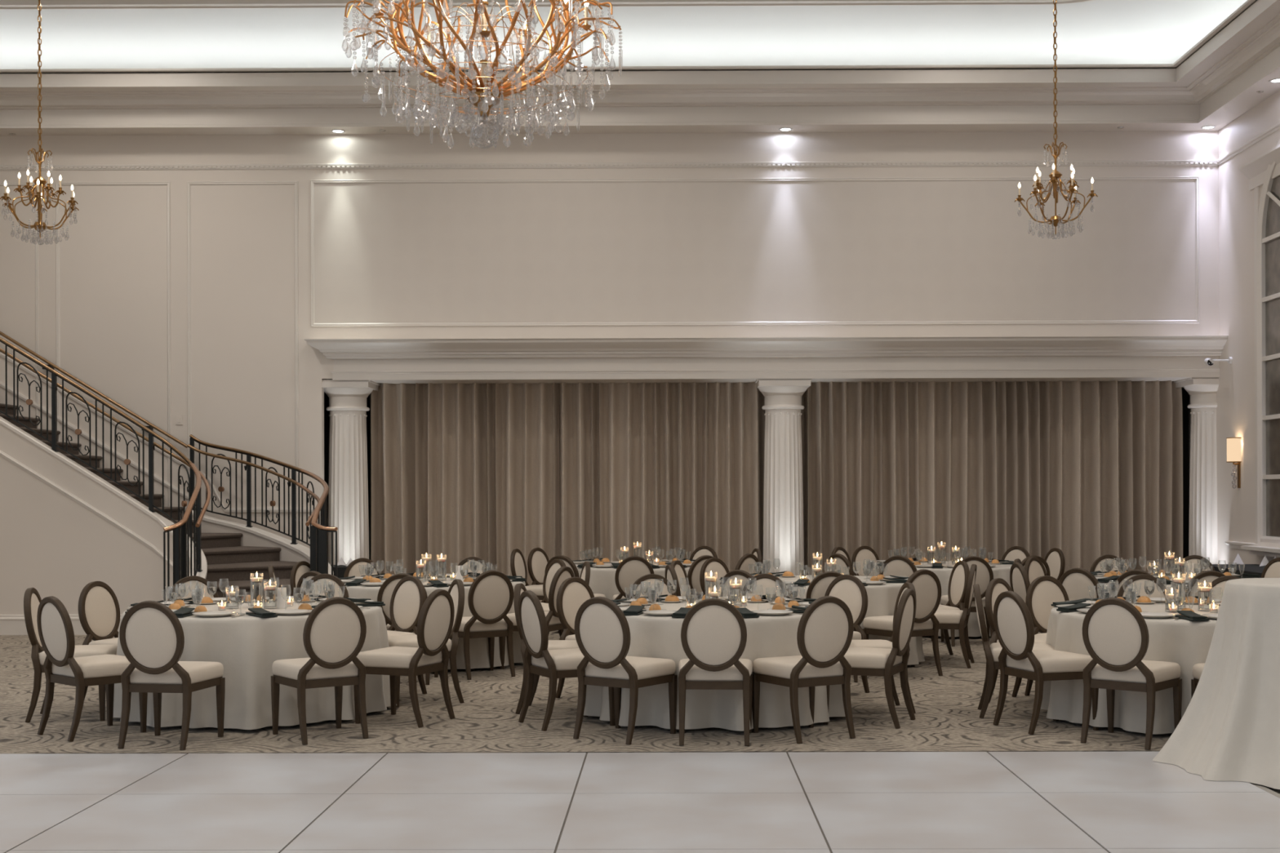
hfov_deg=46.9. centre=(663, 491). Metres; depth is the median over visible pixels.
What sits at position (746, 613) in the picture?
napkin
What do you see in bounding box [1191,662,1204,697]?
dining chair
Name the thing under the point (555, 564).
dining chair
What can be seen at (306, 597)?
bread roll
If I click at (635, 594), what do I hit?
water goblet
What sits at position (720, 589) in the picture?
water goblet
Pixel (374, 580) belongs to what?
bread roll
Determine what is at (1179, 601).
water goblet
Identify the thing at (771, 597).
water goblet
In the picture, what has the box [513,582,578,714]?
dining chair
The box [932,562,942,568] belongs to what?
napkin
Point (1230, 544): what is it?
trim
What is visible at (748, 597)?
dinner plate
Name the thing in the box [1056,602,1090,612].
napkin
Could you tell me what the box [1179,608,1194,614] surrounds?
bread roll
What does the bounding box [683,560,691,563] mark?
bread roll
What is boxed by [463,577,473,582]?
bread roll
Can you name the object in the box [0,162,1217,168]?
trim
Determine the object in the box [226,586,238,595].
candle
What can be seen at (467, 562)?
dining chair
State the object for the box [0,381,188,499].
trim
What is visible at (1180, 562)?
candle
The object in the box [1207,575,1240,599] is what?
dining chair
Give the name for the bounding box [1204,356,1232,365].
security camera
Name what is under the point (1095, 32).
cove
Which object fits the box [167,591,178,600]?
water goblet
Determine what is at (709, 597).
vase
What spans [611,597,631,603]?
napkin
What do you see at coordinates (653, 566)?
napkin
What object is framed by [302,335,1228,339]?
trim
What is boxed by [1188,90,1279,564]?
wall
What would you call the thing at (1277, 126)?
trim
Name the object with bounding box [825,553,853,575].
dining chair
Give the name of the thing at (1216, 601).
dinner plate
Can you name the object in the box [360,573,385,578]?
napkin
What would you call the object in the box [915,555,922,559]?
water goblet
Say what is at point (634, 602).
bread roll
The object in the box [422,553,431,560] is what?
candle
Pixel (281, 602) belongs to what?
table card
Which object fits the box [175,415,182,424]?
light switch
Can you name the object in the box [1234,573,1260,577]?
napkin
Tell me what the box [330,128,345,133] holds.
recessed light
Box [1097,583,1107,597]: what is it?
water goblet
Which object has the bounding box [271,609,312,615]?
dinner plate
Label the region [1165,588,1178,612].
vase
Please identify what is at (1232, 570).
water goblet
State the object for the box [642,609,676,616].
dinner plate
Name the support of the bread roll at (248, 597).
on the bread plate
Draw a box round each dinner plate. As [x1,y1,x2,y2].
[160,600,189,605]
[191,611,235,617]
[210,597,226,602]
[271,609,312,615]
[275,595,310,600]
[341,579,354,583]
[348,576,375,579]
[350,600,374,604]
[360,582,383,586]
[422,582,432,586]
[444,582,472,586]
[446,573,455,577]
[573,560,593,562]
[592,564,613,568]
[617,602,630,606]
[618,606,629,611]
[622,598,651,602]
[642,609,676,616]
[655,564,666,567]
[658,595,686,601]
[660,559,683,562]
[721,595,751,600]
[751,609,793,615]
[760,597,795,602]
[782,581,795,585]
[798,601,809,605]
[861,581,885,585]
[882,577,908,581]
[884,575,907,577]
[914,564,932,568]
[945,564,954,568]
[1056,604,1093,608]
[1065,600,1095,604]
[1076,608,1089,613]
[1094,576,1106,580]
[1140,612,1176,618]
[1148,597,1166,603]
[1196,598,1222,604]
[1201,613,1217,619]
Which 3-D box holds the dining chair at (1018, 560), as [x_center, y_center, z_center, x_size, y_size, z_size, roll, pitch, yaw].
[3.756,1.133,14.518,0.588,0.941,0.492,0,0,23]
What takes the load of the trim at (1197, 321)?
attached to the wall at (113, 260)
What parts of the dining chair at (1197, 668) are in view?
leg, seat frame, seat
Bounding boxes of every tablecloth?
[113,599,391,729]
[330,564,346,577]
[344,576,525,669]
[555,560,690,631]
[577,599,852,731]
[776,575,924,665]
[863,560,1012,636]
[1040,602,1220,734]
[1098,574,1248,596]
[1151,577,1279,789]
[1212,564,1265,577]
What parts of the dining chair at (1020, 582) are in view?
frame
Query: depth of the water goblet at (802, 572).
13.43 m
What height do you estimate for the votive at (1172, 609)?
0.070 m
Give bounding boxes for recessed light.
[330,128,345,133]
[778,127,792,131]
[1200,125,1216,129]
[1268,78,1279,83]
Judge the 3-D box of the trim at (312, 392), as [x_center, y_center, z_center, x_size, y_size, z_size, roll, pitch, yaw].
[-4.425,0.102,18.583,0.269,3.044,0.120,0,0,0]
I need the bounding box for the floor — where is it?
[0,631,1279,852]
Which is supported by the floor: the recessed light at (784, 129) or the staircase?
the staircase
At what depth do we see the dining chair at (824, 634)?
9.54 m
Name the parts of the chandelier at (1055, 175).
arm, arm, arm, arm, arm, chain, stem, arm, arm, arm, arm, arm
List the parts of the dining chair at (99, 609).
leg, frame, seat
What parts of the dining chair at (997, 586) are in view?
leg, frame, leg, seat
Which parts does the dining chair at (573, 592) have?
leg, seat, frame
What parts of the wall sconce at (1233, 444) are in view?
lamp shade, plate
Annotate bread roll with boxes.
[168,603,181,609]
[173,600,185,606]
[194,605,207,612]
[200,596,213,603]
[244,595,250,600]
[297,603,312,609]
[302,595,310,600]
[362,575,373,580]
[368,577,381,582]
[383,573,391,577]
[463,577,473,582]
[593,558,599,562]
[595,561,604,564]
[601,558,609,561]
[630,600,641,605]
[636,597,647,604]
[648,604,661,610]
[657,561,666,564]
[664,595,679,601]
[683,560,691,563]
[751,595,761,601]
[772,603,785,609]
[774,596,785,603]
[782,571,793,576]
[787,600,799,607]
[870,576,879,581]
[876,574,884,579]
[912,561,920,564]
[918,557,927,561]
[991,559,999,563]
[1103,572,1113,577]
[1109,570,1117,575]
[1133,605,1142,612]
[1137,595,1151,602]
[1159,569,1164,574]
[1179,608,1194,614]
[1185,596,1197,603]
[1223,572,1231,575]
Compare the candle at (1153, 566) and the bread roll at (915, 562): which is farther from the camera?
the bread roll at (915, 562)
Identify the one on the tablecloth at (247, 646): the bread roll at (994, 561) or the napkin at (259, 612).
the napkin at (259, 612)
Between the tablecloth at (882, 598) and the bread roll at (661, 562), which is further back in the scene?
the bread roll at (661, 562)
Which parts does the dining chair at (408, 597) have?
leg, seat, frame, leg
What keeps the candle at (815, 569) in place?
on the vase at (815, 574)
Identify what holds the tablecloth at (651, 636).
on the banquet table
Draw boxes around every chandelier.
[0,0,79,244]
[342,0,622,148]
[1014,0,1097,239]
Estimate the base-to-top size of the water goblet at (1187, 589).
0.171 m
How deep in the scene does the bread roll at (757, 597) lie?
11.19 m
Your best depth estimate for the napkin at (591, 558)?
17.53 m
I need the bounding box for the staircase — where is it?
[0,403,333,635]
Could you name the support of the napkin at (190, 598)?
on the tablecloth at (247, 646)
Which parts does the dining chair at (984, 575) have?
leg, leg, seat, seat frame, frame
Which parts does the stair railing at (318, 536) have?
post, grab rail, handrail, post, post, grab rail, post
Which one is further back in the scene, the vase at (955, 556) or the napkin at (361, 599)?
the vase at (955, 556)
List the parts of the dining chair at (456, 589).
leg, seat, frame, leg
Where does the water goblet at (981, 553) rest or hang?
on the tablecloth at (999, 571)
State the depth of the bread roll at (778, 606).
10.35 m
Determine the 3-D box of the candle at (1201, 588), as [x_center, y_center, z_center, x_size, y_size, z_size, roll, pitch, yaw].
[3.784,0.660,10.314,0.083,0.078,0.083,0,0,21]
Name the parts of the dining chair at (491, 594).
leg, seat, seat frame, frame, leg, leg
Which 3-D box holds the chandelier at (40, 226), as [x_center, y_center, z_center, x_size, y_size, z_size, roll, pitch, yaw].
[-6.571,-4.165,15.539,0.854,3.132,0.749,0,0,10]
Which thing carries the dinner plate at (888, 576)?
on the tablecloth at (882, 598)
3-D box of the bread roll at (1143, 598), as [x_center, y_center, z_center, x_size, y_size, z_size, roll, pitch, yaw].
[3.575,0.802,10.983,0.078,0.050,0.111,0,0,-42]
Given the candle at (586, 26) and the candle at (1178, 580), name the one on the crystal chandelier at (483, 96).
the candle at (586, 26)
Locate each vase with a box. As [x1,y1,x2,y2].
[226,586,239,608]
[250,573,263,607]
[263,580,276,608]
[416,567,425,582]
[421,554,431,580]
[436,554,446,581]
[621,546,628,561]
[633,542,641,556]
[648,556,653,564]
[704,572,716,599]
[708,586,720,599]
[729,578,742,607]
[812,560,822,571]
[812,564,822,580]
[826,565,835,571]
[928,551,935,564]
[937,542,945,563]
[951,552,959,564]
[1149,568,1159,577]
[1164,551,1173,578]
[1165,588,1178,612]
[1172,573,1185,608]
[1174,558,1185,578]
[1197,582,1212,611]
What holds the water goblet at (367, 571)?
on the tablecloth at (478, 647)
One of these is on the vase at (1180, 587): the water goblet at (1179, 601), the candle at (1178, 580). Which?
the candle at (1178, 580)
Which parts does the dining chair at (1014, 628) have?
leg, frame, leg, seat frame, seat, leg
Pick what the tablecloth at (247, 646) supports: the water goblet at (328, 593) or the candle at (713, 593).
the water goblet at (328, 593)
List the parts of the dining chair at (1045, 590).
leg, frame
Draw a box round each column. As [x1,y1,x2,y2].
[321,379,380,564]
[755,378,812,575]
[1173,377,1218,564]
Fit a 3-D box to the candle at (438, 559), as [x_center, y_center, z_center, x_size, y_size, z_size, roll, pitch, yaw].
[-2.122,0.628,14.088,0.083,0.078,0.083,0,0,-41]
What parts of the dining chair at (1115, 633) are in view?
leg, leg, frame, seat frame, seat, leg, leg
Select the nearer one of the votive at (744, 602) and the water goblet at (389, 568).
the votive at (744, 602)
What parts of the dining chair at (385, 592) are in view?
seat, frame, leg, leg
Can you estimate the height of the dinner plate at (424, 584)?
0.022 m
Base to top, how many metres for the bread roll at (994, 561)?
0.050 m
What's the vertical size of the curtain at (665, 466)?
3.129 m
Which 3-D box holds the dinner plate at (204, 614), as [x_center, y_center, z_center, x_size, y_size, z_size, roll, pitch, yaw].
[-3.086,0.842,10.126,0.290,0.022,0.290,0,0,0]
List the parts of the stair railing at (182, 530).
post, handrail, grab rail, post, post, grab rail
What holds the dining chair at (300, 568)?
on the floor
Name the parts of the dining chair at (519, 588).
frame, leg, leg, seat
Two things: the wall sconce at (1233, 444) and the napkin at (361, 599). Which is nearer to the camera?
the napkin at (361, 599)
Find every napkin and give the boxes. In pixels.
[129,600,168,606]
[169,597,194,603]
[173,607,195,617]
[245,608,277,617]
[307,595,326,600]
[337,557,346,565]
[338,575,355,579]
[344,578,368,586]
[344,597,371,602]
[346,557,352,566]
[351,600,385,606]
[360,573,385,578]
[426,580,448,586]
[467,572,479,577]
[507,577,526,581]
[572,558,591,561]
[577,562,595,567]
[611,563,619,568]
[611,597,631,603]
[622,605,646,615]
[638,594,667,600]
[649,563,659,568]
[671,607,690,617]
[695,594,705,599]
[737,608,759,617]
[771,571,785,576]
[785,596,816,602]
[787,604,807,613]
[791,578,810,586]
[875,561,884,566]
[880,577,906,582]
[889,575,909,579]
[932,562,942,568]
[1000,560,1013,564]
[1051,599,1086,607]
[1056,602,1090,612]
[1083,596,1113,600]
[1090,570,1103,574]
[1097,575,1119,582]
[1155,577,1173,584]
[1174,610,1209,621]
[1232,553,1244,564]
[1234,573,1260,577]
[1259,555,1269,566]
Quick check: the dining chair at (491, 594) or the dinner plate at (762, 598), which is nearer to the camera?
the dinner plate at (762, 598)
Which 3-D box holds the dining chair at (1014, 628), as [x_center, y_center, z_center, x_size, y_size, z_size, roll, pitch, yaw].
[2.578,1.136,10.020,0.588,0.941,0.492,0,0,-21]
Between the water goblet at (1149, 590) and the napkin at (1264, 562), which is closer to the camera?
the water goblet at (1149, 590)
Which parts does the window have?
casing, sill, frame, pane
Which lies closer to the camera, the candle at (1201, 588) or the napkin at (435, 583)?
the candle at (1201, 588)
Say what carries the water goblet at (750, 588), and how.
on the tablecloth at (651, 636)
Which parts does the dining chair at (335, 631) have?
leg, leg, seat, seat frame, frame, leg, leg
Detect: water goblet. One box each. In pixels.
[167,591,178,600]
[175,589,185,598]
[191,589,202,605]
[206,583,217,604]
[235,589,245,614]
[293,587,303,605]
[303,583,313,602]
[323,581,333,592]
[324,585,334,598]
[364,568,373,575]
[386,565,393,572]
[395,568,403,573]
[431,564,436,577]
[431,570,438,577]
[460,569,467,576]
[470,561,477,578]
[481,563,489,573]
[585,553,591,558]
[618,551,625,560]
[631,584,640,599]
[640,584,650,595]
[644,551,651,560]
[647,587,657,602]
[652,547,658,556]
[666,552,672,559]
[666,580,676,593]
[677,551,684,559]
[685,588,696,604]
[716,580,724,592]
[728,588,738,604]
[745,579,755,599]
[754,562,761,573]
[761,568,768,573]
[763,561,770,569]
[765,587,776,602]
[782,584,791,605]
[787,586,798,600]
[800,569,807,576]
[862,564,871,575]
[866,564,874,578]
[875,566,883,573]
[900,551,906,556]
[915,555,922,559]
[938,555,945,567]
[961,547,968,555]
[978,555,985,559]
[979,551,986,555]
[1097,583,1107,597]
[1100,586,1111,599]
[1104,560,1112,571]
[1108,582,1119,595]
[1118,563,1126,573]
[1124,589,1136,604]
[1128,562,1136,568]
[1144,586,1154,604]
[1151,565,1159,574]
[1171,564,1179,574]
[1173,590,1185,605]
[1185,584,1191,595]
[1193,565,1202,574]
[1200,559,1208,569]
[1228,563,1236,573]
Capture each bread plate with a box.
[195,601,217,604]
[293,600,315,602]
[641,602,652,605]
[662,600,682,603]
[745,600,766,603]
[769,601,788,604]
[1133,600,1155,604]
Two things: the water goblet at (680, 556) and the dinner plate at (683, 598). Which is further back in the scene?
the water goblet at (680, 556)
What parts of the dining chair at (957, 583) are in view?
leg, seat, frame, leg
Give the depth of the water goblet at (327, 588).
11.18 m
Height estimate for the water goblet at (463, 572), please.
0.171 m
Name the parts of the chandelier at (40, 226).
arm, arm, arm, arm, arm, arm, stem, chain, arm, arm, arm, arm, arm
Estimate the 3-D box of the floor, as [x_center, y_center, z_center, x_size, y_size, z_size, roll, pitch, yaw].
[-2.454,1.657,8.113,23.000,0.120,24.200,0,0,0]
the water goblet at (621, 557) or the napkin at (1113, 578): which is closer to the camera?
the napkin at (1113, 578)
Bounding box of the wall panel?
[314,180,1195,322]
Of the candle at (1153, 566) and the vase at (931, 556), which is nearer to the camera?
the candle at (1153, 566)
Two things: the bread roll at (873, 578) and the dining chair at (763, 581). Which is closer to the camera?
the dining chair at (763, 581)
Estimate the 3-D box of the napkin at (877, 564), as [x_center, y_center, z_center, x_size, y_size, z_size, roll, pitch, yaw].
[2.509,0.811,16.678,0.117,0.050,0.250,0,0,35]
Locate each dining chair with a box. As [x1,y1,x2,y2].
[23,587,117,722]
[36,595,147,742]
[78,581,119,699]
[117,600,225,750]
[167,575,218,600]
[267,565,277,596]
[271,596,368,745]
[289,560,310,595]
[296,570,320,593]
[301,573,348,598]
[343,558,381,579]
[353,589,454,728]
[377,573,438,684]
[386,575,426,694]
[387,578,464,707]
[453,556,490,575]
[457,569,515,679]
[498,566,574,669]
[510,548,543,599]
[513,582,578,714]
[517,590,615,731]
[527,547,549,585]
[540,559,566,636]
[542,561,590,612]
[544,555,605,635]
[555,577,594,697]
[573,596,677,744]
[612,555,653,599]
[627,573,676,598]
[665,564,680,595]
[671,560,688,596]
[678,598,752,746]
[687,555,713,595]
[689,546,717,559]
[699,557,728,594]
[720,569,753,599]
[734,553,759,573]
[742,573,788,597]
[751,548,761,566]
[751,595,855,743]
[805,571,857,682]
[823,588,915,728]
[824,574,869,693]
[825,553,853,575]
[831,546,851,564]
[849,582,915,713]
[851,546,879,576]
[862,568,942,675]
[879,555,932,641]
[911,564,977,668]
[937,560,969,659]
[940,555,993,646]
[973,584,1054,720]
[985,577,1046,702]
[986,555,1050,641]
[992,591,1098,734]
[1001,546,1030,561]
[1009,562,1038,633]
[1013,558,1022,565]
[1024,556,1047,583]
[1024,575,1069,696]
[1044,547,1065,580]
[1058,568,1101,600]
[1080,597,1182,750]
[1089,554,1128,573]
[1111,569,1152,597]
[1116,573,1168,599]
[1180,555,1214,572]
[1185,570,1225,596]
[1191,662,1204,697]
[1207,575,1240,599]
[1261,557,1279,577]
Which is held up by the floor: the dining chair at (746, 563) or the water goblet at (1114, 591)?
the dining chair at (746, 563)
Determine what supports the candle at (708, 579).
on the vase at (711, 584)
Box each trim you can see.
[0,0,1093,9]
[0,0,1279,135]
[0,122,1279,170]
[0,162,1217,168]
[0,182,39,428]
[0,351,315,512]
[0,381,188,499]
[55,182,171,506]
[186,181,298,543]
[300,378,324,548]
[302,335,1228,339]
[304,336,1227,383]
[310,176,1199,326]
[1224,541,1257,550]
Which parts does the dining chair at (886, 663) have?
leg, seat, seat frame, leg, frame, leg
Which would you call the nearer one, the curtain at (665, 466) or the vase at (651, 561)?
the vase at (651, 561)
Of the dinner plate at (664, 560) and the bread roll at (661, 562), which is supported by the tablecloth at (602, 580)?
the dinner plate at (664, 560)
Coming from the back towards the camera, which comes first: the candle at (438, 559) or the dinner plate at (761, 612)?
the candle at (438, 559)
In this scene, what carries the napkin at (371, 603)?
on the tablecloth at (247, 646)
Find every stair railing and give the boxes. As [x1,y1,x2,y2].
[0,337,210,601]
[186,434,337,577]
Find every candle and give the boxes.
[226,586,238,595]
[250,571,262,582]
[264,581,275,590]
[373,0,383,18]
[387,0,396,17]
[416,560,425,567]
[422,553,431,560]
[424,25,432,48]
[437,555,445,561]
[582,6,591,31]
[705,573,716,581]
[709,586,720,596]
[730,577,741,587]
[813,552,822,559]
[813,564,821,571]
[826,558,835,565]
[937,541,945,547]
[1150,562,1159,568]
[1164,551,1173,559]
[1165,587,1177,598]
[1173,573,1184,582]
[1175,558,1184,564]
[1198,582,1211,591]
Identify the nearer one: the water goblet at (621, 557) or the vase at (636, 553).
the water goblet at (621, 557)
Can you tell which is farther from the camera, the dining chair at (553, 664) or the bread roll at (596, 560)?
the bread roll at (596, 560)
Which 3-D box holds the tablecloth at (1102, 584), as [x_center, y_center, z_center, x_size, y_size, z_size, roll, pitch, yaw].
[4.840,1.199,14.058,2.014,0.738,1.942,0,0,42]
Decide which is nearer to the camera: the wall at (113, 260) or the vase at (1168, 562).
the vase at (1168, 562)
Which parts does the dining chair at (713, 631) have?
leg, frame, seat, seat frame, leg, leg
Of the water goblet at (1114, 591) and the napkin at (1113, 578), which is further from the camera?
the napkin at (1113, 578)
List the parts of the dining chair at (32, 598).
leg, frame, seat frame, leg, seat, leg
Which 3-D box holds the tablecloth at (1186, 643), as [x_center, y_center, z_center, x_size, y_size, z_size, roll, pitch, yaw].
[3.670,1.202,10.406,2.008,0.738,1.958,0,0,0]
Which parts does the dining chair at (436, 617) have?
leg, leg, seat, seat frame, leg, frame, leg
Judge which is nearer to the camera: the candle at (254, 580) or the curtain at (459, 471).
the candle at (254, 580)
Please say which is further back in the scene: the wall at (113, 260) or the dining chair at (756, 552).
the wall at (113, 260)
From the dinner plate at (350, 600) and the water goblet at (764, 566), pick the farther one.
the water goblet at (764, 566)
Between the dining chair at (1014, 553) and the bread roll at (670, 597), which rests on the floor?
the dining chair at (1014, 553)
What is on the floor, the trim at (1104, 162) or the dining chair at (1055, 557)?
the dining chair at (1055, 557)
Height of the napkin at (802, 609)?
0.050 m
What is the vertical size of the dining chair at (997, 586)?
0.941 m
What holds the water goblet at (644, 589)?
on the tablecloth at (651, 636)
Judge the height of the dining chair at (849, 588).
0.941 m
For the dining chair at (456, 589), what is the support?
on the floor
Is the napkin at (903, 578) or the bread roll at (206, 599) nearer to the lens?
the bread roll at (206, 599)
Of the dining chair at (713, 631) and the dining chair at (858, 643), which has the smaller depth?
the dining chair at (713, 631)
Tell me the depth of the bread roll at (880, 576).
13.91 m
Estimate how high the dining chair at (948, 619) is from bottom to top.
0.941 m
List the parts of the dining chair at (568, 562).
frame, seat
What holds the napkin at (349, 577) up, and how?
on the tablecloth at (478, 647)
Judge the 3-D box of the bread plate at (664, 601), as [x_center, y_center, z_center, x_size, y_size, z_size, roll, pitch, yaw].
[0.063,0.837,11.249,0.168,0.014,0.168,0,0,0]
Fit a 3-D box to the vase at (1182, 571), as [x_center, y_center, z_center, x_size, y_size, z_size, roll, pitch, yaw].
[4.868,0.729,13.914,0.092,0.200,0.092,0,0,0]
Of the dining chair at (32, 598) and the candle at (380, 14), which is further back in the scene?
the dining chair at (32, 598)
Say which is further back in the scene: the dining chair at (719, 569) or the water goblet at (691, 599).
the dining chair at (719, 569)
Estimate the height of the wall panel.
1.742 m
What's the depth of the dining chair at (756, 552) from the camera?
17.36 m
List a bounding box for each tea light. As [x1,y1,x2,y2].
[218,605,225,608]
[286,601,293,604]
[1168,608,1177,611]
[1209,608,1217,611]
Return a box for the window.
[1239,138,1279,557]
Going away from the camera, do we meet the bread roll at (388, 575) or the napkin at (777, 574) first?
the bread roll at (388, 575)
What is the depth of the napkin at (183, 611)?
10.13 m
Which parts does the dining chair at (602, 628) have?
leg, frame, leg, seat frame, leg, seat, leg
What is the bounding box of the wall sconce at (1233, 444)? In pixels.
[1226,437,1241,488]
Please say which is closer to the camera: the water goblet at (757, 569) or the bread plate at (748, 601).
the bread plate at (748, 601)
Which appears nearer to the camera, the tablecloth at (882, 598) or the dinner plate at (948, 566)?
the tablecloth at (882, 598)
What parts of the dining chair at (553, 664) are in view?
leg, frame, leg, seat frame, seat, leg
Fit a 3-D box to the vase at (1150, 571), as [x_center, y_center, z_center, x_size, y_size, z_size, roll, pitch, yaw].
[4.679,0.752,14.065,0.092,0.155,0.092,0,0,0]
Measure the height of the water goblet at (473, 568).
0.171 m
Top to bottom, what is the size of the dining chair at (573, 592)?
0.941 m
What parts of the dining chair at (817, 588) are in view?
frame, leg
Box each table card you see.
[276,587,287,608]
[455,565,462,581]
[1186,563,1195,578]
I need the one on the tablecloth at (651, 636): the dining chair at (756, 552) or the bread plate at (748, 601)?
the bread plate at (748, 601)
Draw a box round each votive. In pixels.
[217,601,226,610]
[286,597,293,606]
[742,597,747,604]
[1168,604,1177,613]
[1208,604,1218,613]
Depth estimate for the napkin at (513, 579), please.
13.95 m
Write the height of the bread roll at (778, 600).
0.050 m
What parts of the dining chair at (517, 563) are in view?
frame, seat, seat frame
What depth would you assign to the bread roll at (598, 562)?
16.72 m
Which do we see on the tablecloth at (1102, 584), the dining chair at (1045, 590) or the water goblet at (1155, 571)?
the water goblet at (1155, 571)
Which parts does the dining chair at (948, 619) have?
seat, seat frame, leg, leg, frame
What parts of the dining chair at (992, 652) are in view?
frame, leg, leg, seat frame, seat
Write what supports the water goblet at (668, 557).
on the tablecloth at (602, 580)
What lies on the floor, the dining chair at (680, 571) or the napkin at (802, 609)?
the dining chair at (680, 571)
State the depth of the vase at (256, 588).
10.88 m
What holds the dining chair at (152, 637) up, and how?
on the floor
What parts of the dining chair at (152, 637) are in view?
leg, frame, leg, seat frame, seat, leg, leg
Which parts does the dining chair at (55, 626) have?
leg, frame, leg, seat frame, seat, leg, leg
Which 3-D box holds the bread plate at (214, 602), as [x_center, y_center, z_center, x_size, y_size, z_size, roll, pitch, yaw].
[-3.478,0.847,11.211,0.168,0.014,0.168,0,0,0]
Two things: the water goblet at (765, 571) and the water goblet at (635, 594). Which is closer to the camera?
the water goblet at (635, 594)
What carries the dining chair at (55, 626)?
on the floor
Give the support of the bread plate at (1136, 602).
on the tablecloth at (1186, 643)
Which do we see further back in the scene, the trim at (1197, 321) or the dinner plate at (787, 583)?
the trim at (1197, 321)
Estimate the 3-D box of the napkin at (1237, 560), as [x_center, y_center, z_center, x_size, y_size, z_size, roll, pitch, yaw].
[6.655,0.776,17.090,0.120,0.130,0.121,0,0,16]
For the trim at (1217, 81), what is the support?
attached to the wall at (113, 260)
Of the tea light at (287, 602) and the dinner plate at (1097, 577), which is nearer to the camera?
the tea light at (287, 602)
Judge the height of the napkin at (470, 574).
0.050 m
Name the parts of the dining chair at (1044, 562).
leg, frame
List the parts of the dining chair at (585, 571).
seat, frame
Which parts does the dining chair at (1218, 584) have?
frame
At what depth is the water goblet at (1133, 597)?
10.08 m
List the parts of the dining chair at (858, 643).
seat, leg, frame, leg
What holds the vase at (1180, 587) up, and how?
on the tablecloth at (1186, 643)
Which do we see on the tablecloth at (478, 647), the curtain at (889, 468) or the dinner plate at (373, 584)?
the dinner plate at (373, 584)
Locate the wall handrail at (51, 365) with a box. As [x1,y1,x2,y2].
[0,331,187,448]
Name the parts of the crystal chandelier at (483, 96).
arm, arm, arm, arm, arm, arm, arm, arm, arm, arm, arm, arm, arm, stem, arm, arm, arm, arm, arm, arm, arm, arm, arm, arm, arm, arm, arm, arm, arm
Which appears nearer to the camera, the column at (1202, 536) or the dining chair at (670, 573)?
the dining chair at (670, 573)
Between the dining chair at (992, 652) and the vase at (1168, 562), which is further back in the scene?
the vase at (1168, 562)
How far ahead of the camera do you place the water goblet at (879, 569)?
13.94 m
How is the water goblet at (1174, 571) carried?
on the tablecloth at (1102, 584)
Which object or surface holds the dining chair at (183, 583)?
on the floor
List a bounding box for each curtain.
[369,382,559,602]
[559,382,764,573]
[800,381,997,575]
[995,380,1182,573]
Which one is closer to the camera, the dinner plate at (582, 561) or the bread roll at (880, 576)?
the bread roll at (880, 576)
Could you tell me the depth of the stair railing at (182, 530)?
16.86 m
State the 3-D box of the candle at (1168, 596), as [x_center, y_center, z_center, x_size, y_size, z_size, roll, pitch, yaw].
[3.533,0.706,10.255,0.083,0.078,0.083,0,0,39]
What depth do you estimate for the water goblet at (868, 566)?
14.21 m
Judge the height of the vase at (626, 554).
0.200 m
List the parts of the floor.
panel, panel, panel, panel, panel, panel, panel, panel, edge trim, panel, panel, panel, panel, panel, panel, panel, panel, panel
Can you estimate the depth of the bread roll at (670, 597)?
11.22 m
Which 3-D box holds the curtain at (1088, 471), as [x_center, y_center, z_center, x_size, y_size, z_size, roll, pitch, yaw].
[5.528,0.014,19.092,2.410,3.129,0.344,0,0,0]
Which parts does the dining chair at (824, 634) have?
leg, seat, leg, seat frame, leg, frame, leg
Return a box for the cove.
[0,0,1247,69]
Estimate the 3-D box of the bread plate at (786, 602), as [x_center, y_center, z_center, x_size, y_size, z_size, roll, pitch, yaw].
[0.871,0.834,11.046,0.168,0.014,0.168,0,0,0]
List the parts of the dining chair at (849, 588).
frame, seat, leg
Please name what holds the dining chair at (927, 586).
on the floor
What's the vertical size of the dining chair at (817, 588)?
0.941 m
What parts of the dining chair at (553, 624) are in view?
leg, seat, seat frame, leg, frame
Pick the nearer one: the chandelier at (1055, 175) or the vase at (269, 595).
the vase at (269, 595)
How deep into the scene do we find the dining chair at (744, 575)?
12.72 m
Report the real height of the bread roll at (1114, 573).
0.050 m
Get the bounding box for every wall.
[0,130,1218,544]
[324,387,1188,559]
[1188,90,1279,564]
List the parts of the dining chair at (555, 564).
seat, frame, leg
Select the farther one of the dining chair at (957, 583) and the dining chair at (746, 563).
the dining chair at (746, 563)
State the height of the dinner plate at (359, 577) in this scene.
0.022 m
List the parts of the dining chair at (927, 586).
leg, seat, seat frame, frame, leg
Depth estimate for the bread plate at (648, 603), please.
10.93 m
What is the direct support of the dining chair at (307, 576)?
on the floor
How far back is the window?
16.92 m
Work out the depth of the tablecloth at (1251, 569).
16.36 m
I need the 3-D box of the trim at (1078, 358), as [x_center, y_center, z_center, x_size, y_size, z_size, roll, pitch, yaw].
[1.302,-1.659,18.659,11.503,0.482,0.950,0,0,0]
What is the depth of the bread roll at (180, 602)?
10.89 m
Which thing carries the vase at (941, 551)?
on the tablecloth at (999, 571)
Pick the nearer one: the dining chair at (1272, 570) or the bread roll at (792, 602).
the bread roll at (792, 602)
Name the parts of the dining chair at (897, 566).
frame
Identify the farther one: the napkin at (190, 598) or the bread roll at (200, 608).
the napkin at (190, 598)
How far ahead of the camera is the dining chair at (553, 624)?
13.37 m
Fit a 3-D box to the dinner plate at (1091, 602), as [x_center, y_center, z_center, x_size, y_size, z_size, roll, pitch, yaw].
[3.110,0.823,10.889,0.290,0.022,0.290,0,0,0]
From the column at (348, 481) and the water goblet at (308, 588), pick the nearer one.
the water goblet at (308, 588)
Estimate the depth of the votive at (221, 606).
10.62 m

